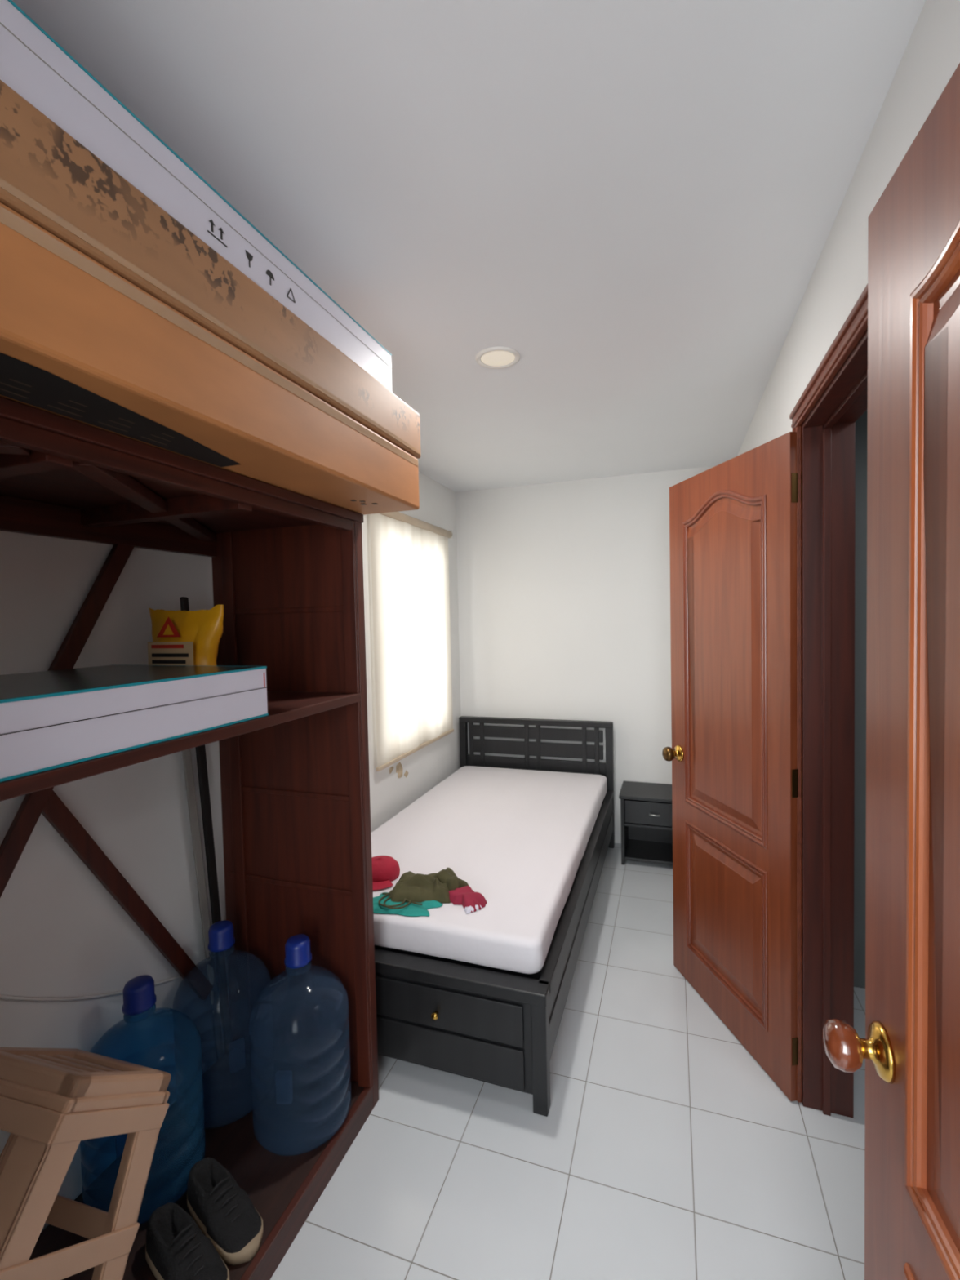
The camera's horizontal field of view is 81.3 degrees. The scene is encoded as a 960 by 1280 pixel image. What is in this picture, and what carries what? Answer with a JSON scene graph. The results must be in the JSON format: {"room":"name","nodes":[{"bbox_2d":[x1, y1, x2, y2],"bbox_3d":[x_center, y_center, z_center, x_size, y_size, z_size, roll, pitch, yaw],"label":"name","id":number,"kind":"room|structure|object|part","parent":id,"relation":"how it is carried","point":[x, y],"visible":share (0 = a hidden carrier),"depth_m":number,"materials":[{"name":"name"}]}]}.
{"room":"bedroom","nodes":[
{"label":"bedroom","id":0,"kind":"room"},
{"bbox_2d":[0,471,460,1232],"bbox_3d":[-1.031,0.262,1.518,0.100,2.370,5.180,-1,2,19],"label":"wall","id":1,"kind":"structure","parent":0,"point":[63,934],"depth_m":1.50,"materials":[{"name":"paint"}]},
{"bbox_2d":[0,975,181,1001],"bbox_3d":[-1.039,0.746,1.309,0.008,0.627,0.904,-1,2,19],"label":"cable","id":2,"kind":"object","parent":1,"relation":"attached to","point":[2,997],"visible":0.74,"depth_m":1.37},
{"bbox_2d":[389,762,408,777],"bbox_3d":[-0.443,0.724,3.061,0.001,0.107,0.225,-1,2,19],"label":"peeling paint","id":3,"kind":"structure","parent":1,"relation":"attached to","point":[399,769],"depth_m":3.06,"materials":[{"name":"paint"}]},
{"bbox_2d":[369,511,453,771],"bbox_3d":[-0.364,-0.037,3.228,0.054,1.340,1.090,-1,2,19],"label":"roller blind","id":4,"kind":"object","parent":1,"relation":"attached to","point":[410,561],"visible":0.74,"depth_m":3.12,"materials":[{"name":"white fabric"}]},
{"bbox_2d":[11,0,925,492],"bbox_3d":[0.339,-0.977,1.046,3.020,0.080,5.280,-1,2,19],"label":"ceiling","id":5,"kind":"structure","parent":0,"point":[640,202],"depth_m":1.11,"materials":[{"name":"paint"}]},
{"bbox_2d":[475,346,519,368],"bbox_3d":[0.061,-0.959,1.904,0.152,0.008,0.152,-1,2,19],"label":"recessed light","id":6,"kind":"object","parent":5,"relation":"in","point":[493,357],"depth_m":1.90,"materials":[{"name":"white plastic"}]},
{"bbox_2d":[270,843,865,1279],"bbox_3d":[0.393,1.470,1.137,3.020,0.080,5.280,-1,2,19],"label":"floor","id":7,"kind":"structure","parent":0,"point":[663,1149],"depth_m":1.52,"materials":[{"name":"white tile"}]},
{"bbox_2d":[0,396,378,1279],"bbox_3d":[-0.820,0.558,1.099,0.542,1.800,1.459,-1,2,19],"label":"wooden shelf unit","id":8,"kind":"object","parent":7,"relation":"on","point":[287,566],"visible":0.8,"depth_m":1.66,"materials":[{"name":"brown wood"}]},
{"bbox_2d":[0,1047,171,1279],"bbox_3d":[-0.870,1.074,0.971,0.379,0.597,0.567,-1,2,13],"label":"wooden stool","id":9,"kind":"object","parent":8,"relation":"on","point":[52,1100],"visible":1,"depth_m":1.01,"materials":[{"name":"beige wood"}]},
{"bbox_2d":[0,665,268,782],"bbox_3d":[-0.874,0.139,0.891,0.486,0.112,0.986,-1,2,19],"label":"carton","id":10,"kind":"object","parent":8,"relation":"on","point":[52,719],"visible":1,"depth_m":0.96,"materials":[{"name":"white cardboard"}]},
{"bbox_2d":[80,974,205,1224],"bbox_3d":[-0.854,1.118,1.416,0.270,0.517,0.272,-2,2,-15],"label":"water jug","id":11,"kind":"object","parent":8,"relation":"on","point":[139,993],"visible":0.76,"depth_m":1.40,"materials":[{"name":"blue plastic"}]},
{"bbox_3d":[-0.819,1.184,1.295,0.041,0.082,0.016,-2,2,-15],"label":"handle","id":12,"kind":"part","parent":11,"relation":"part of","materials":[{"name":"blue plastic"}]},
{"bbox_2d":[179,596,189,611],"bbox_3d":[-0.803,0.024,1.551,0.056,0.288,0.032,-1,2,19],"label":"brush","id":13,"kind":"object","parent":8,"relation":"on","point":[184,600],"visible":0.21,"depth_m":1.55,"materials":[{"name":"black plastic"}]},
{"bbox_2d":[147,604,223,666],"bbox_3d":[-0.766,0.041,1.457,0.252,0.260,0.097,-1,2,19],"label":"bag","id":14,"kind":"object","parent":8,"relation":"on","point":[180,637],"visible":0.64,"depth_m":1.42,"materials":[{"name":"plastic"}]},
{"bbox_2d":[145,1202,229,1279],"bbox_3d":[-0.641,1.335,1.216,0.255,0.089,0.101,0,3,35],"label":"sneaker","id":15,"kind":"object","parent":8,"relation":"on","point":[176,1248],"visible":1,"depth_m":1.21,"materials":[{"name":"black fabric"}]},
{"bbox_2d":[182,744,233,1060],"bbox_3d":[-0.855,0.786,1.750,0.027,1.144,0.163,-1,2,10],"label":"batten","id":16,"kind":"object","parent":8,"relation":"on","point":[201,757],"visible":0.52,"depth_m":1.75,"materials":[{"name":"black wood"}]},
{"bbox_2d":[0,202,419,515],"bbox_3d":[-0.729,-0.419,1.046,0.671,0.150,1.461,-1,2,19],"label":"cardboard box","id":17,"kind":"object","parent":8,"relation":"on","point":[80,341],"visible":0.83,"depth_m":0.83,"materials":[{"name":"brown cardboard"}]},
{"bbox_2d":[0,80,420,458],"bbox_3d":[-0.735,-0.562,1.044,0.683,0.132,1.485,-1,2,19],"label":"cardboard box","id":18,"kind":"object","parent":17,"relation":"on","point":[47,177],"visible":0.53,"depth_m":0.81,"materials":[{"name":"brown cardboard"}]},
{"bbox_2d":[0,0,392,391],"bbox_3d":[-0.755,-0.682,0.982,0.646,0.108,1.325,-1,2,19],"label":"carton","id":19,"kind":"object","parent":18,"relation":"on","point":[33,64],"visible":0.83,"depth_m":0.82,"materials":[{"name":"white cardboard"}]},
{"bbox_2d":[172,920,274,1128],"bbox_3d":[-0.766,1.106,1.673,0.270,0.517,0.272,-3,3,-38],"label":"water jug","id":20,"kind":"object","parent":8,"relation":"on","point":[220,934],"visible":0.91,"depth_m":1.65,"materials":[{"name":"blue plastic"}]},
{"bbox_3d":[-0.685,1.171,1.575,0.041,0.082,0.016,-3,3,-38],"label":"handle","id":21,"kind":"part","parent":20,"relation":"part of","materials":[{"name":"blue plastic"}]},
{"bbox_2d":[186,1157,263,1265],"bbox_3d":[-0.607,1.330,1.320,0.255,0.089,0.101,0,3,37],"label":"sneaker","id":22,"kind":"object","parent":8,"relation":"on","point":[224,1213],"visible":0.98,"depth_m":1.30,"materials":[{"name":"black fabric"}]},
{"bbox_2d":[248,933,351,1155],"bbox_3d":[-0.510,1.104,1.588,0.270,0.517,0.272,-1,2,2],"label":"water jug","id":23,"kind":"object","parent":8,"relation":"on","point":[298,954],"visible":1,"depth_m":1.56,"materials":[{"name":"blue plastic"}]},
{"bbox_3d":[-0.513,1.171,1.462,0.041,0.082,0.015,-1,2,2],"label":"handle","id":24,"kind":"part","parent":23,"relation":"part of","materials":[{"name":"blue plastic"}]},
{"bbox_2d":[374,715,614,1116],"bbox_3d":[0.032,0.974,2.777,1.042,0.805,2.097,-1,2,19],"label":"frame","id":25,"kind":"object","parent":7,"relation":"on","point":[492,1025],"visible":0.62,"depth_m":1.79,"materials":[{"name":"black wood"}]},
{"bbox_2d":[370,765,607,973],"bbox_3d":[0.033,0.948,2.775,0.979,0.113,1.926,-1,2,19],"label":"mattress","id":26,"kind":"object","parent":25,"relation":"on","point":[518,838],"visible":0.77,"depth_m":2.38,"materials":[{"name":"white fabric"}]},
{"bbox_2d":[371,855,399,889],"bbox_3d":[-0.398,0.886,2.158,0.182,0.071,0.205,-1,2,19],"label":"hat","id":27,"kind":"object","parent":26,"relation":"on","point":[385,869],"visible":0.73,"depth_m":2.13,"materials":[{"name":"fabric"}]},
{"bbox_2d":[373,867,487,916],"bbox_3d":[-0.196,0.887,2.006,0.429,0.074,0.267,-1,2,-5],"label":"pile","id":28,"kind":"object","parent":26,"relation":"on","point":[414,894],"visible":0.99,"depth_m":1.96,"materials":[{"name":"teal fabric"}]},
{"bbox_2d":[618,781,672,865],"bbox_3d":[1.063,1.122,3.384,0.401,0.420,0.330,-1,2,19],"label":"nightstand","id":29,"kind":"object","parent":7,"relation":"on","point":[646,808],"visible":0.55,"depth_m":3.32,"materials":[{"name":"black wood"}]},
{"bbox_2d":[455,466,714,843],"bbox_3d":[1.205,0.137,3.540,3.020,2.370,0.100,-1,2,19],"label":"wall","id":30,"kind":"structure","parent":0,"point":[564,587],"depth_m":3.67,"materials":[{"name":"paint"}]},
{"bbox_2d":[737,0,959,456],"bbox_3d":[0.983,0.215,1.556,0.125,2.370,3.800,-1,2,19],"label":"wall","id":31,"kind":"structure","parent":0,"point":[931,57],"depth_m":1.12,"materials":[{"name":"paint"}]},
{"bbox_2d":[662,431,802,1101],"bbox_3d":[0.845,0.385,1.975,0.113,1.994,0.695,-2,2,-10],"label":"door","id":32,"kind":"structure","parent":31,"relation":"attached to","point":[766,468],"depth_m":1.73,"materials":[{"name":"brown wood"}]},
{"bbox_3d":[0.773,0.459,2.255,0.068,0.066,0.066,-2,2,-10],"label":"knob","id":33,"kind":"part","parent":32,"relation":"part of","materials":[{"name":"gold metal"}]},
{"bbox_2d":[682,489,767,1031],"bbox_3d":[0.872,0.360,1.985,0.048,1.761,0.476,-2,2,-10],"label":"panel","id":34,"kind":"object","parent":32,"relation":"attached to","point":[724,542],"depth_m":1.95,"materials":[{"name":"brown wood"}]},
{"bbox_3d":[0.849,0.065,1.971,0.014,1.171,0.476,-2,2,-10],"label":"panel","id":35,"kind":"part","parent":34,"relation":"part of","materials":[{"name":"brown wood"}]},
{"bbox_3d":[0.870,0.982,2.005,0.014,0.516,0.476,-2,2,-10],"label":"panel","id":36,"kind":"part","parent":34,"relation":"part of","materials":[{"name":"brown wood"}]},
{"bbox_3d":[0.880,0.387,1.981,0.041,1.770,0.695,-2,2,-10],"label":"hinges","id":37,"kind":"part","parent":32,"relation":"part of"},
{"bbox_2d":[789,284,867,1117],"bbox_3d":[0.877,0.376,1.269,0.151,2.075,0.879,-1,2,19],"label":"door frame","id":38,"kind":"structure","parent":31,"relation":"attached to","point":[824,418],"depth_m":1.61,"materials":[{"name":"brown wood"}]},
{"bbox_2d":[822,62,959,1279],"bbox_3d":[0.421,0.453,0.413,0.104,1.994,0.762,-1,2,15],"label":"door","id":39,"kind":"structure","parent":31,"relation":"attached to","point":[917,213],"depth_m":0.69,"materials":[{"name":"brown wood"}]},
{"bbox_3d":[0.489,0.532,0.731,0.068,0.066,0.066,-1,2,15],"label":"knob","id":40,"kind":"part","parent":39,"relation":"part of","materials":[{"name":"gold metal"}]},
{"bbox_2d":[903,220,959,1279],"bbox_3d":[0.453,0.433,0.404,0.048,1.751,0.508,-1,2,15],"label":"panel","id":41,"kind":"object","parent":39,"relation":"attached to","point":[932,1004],"depth_m":0.59,"materials":[{"name":"brown wood"}]},
{"bbox_3d":[0.450,1.030,0.430,0.014,0.556,0.508,-1,2,15],"label":"panel","id":42,"kind":"part","parent":41,"relation":"part of","materials":[{"name":"brown wood"}]},
{"bbox_2d":[853,409,867,988],"bbox_3d":[1.366,0.231,0.918,1.015,2.370,2.600,-1,2,19],"label":"wall","id":43,"kind":"structure","parent":0,"point":[861,424],"depth_m":2.15,"materials":[{"name":"paint"}]}
]}

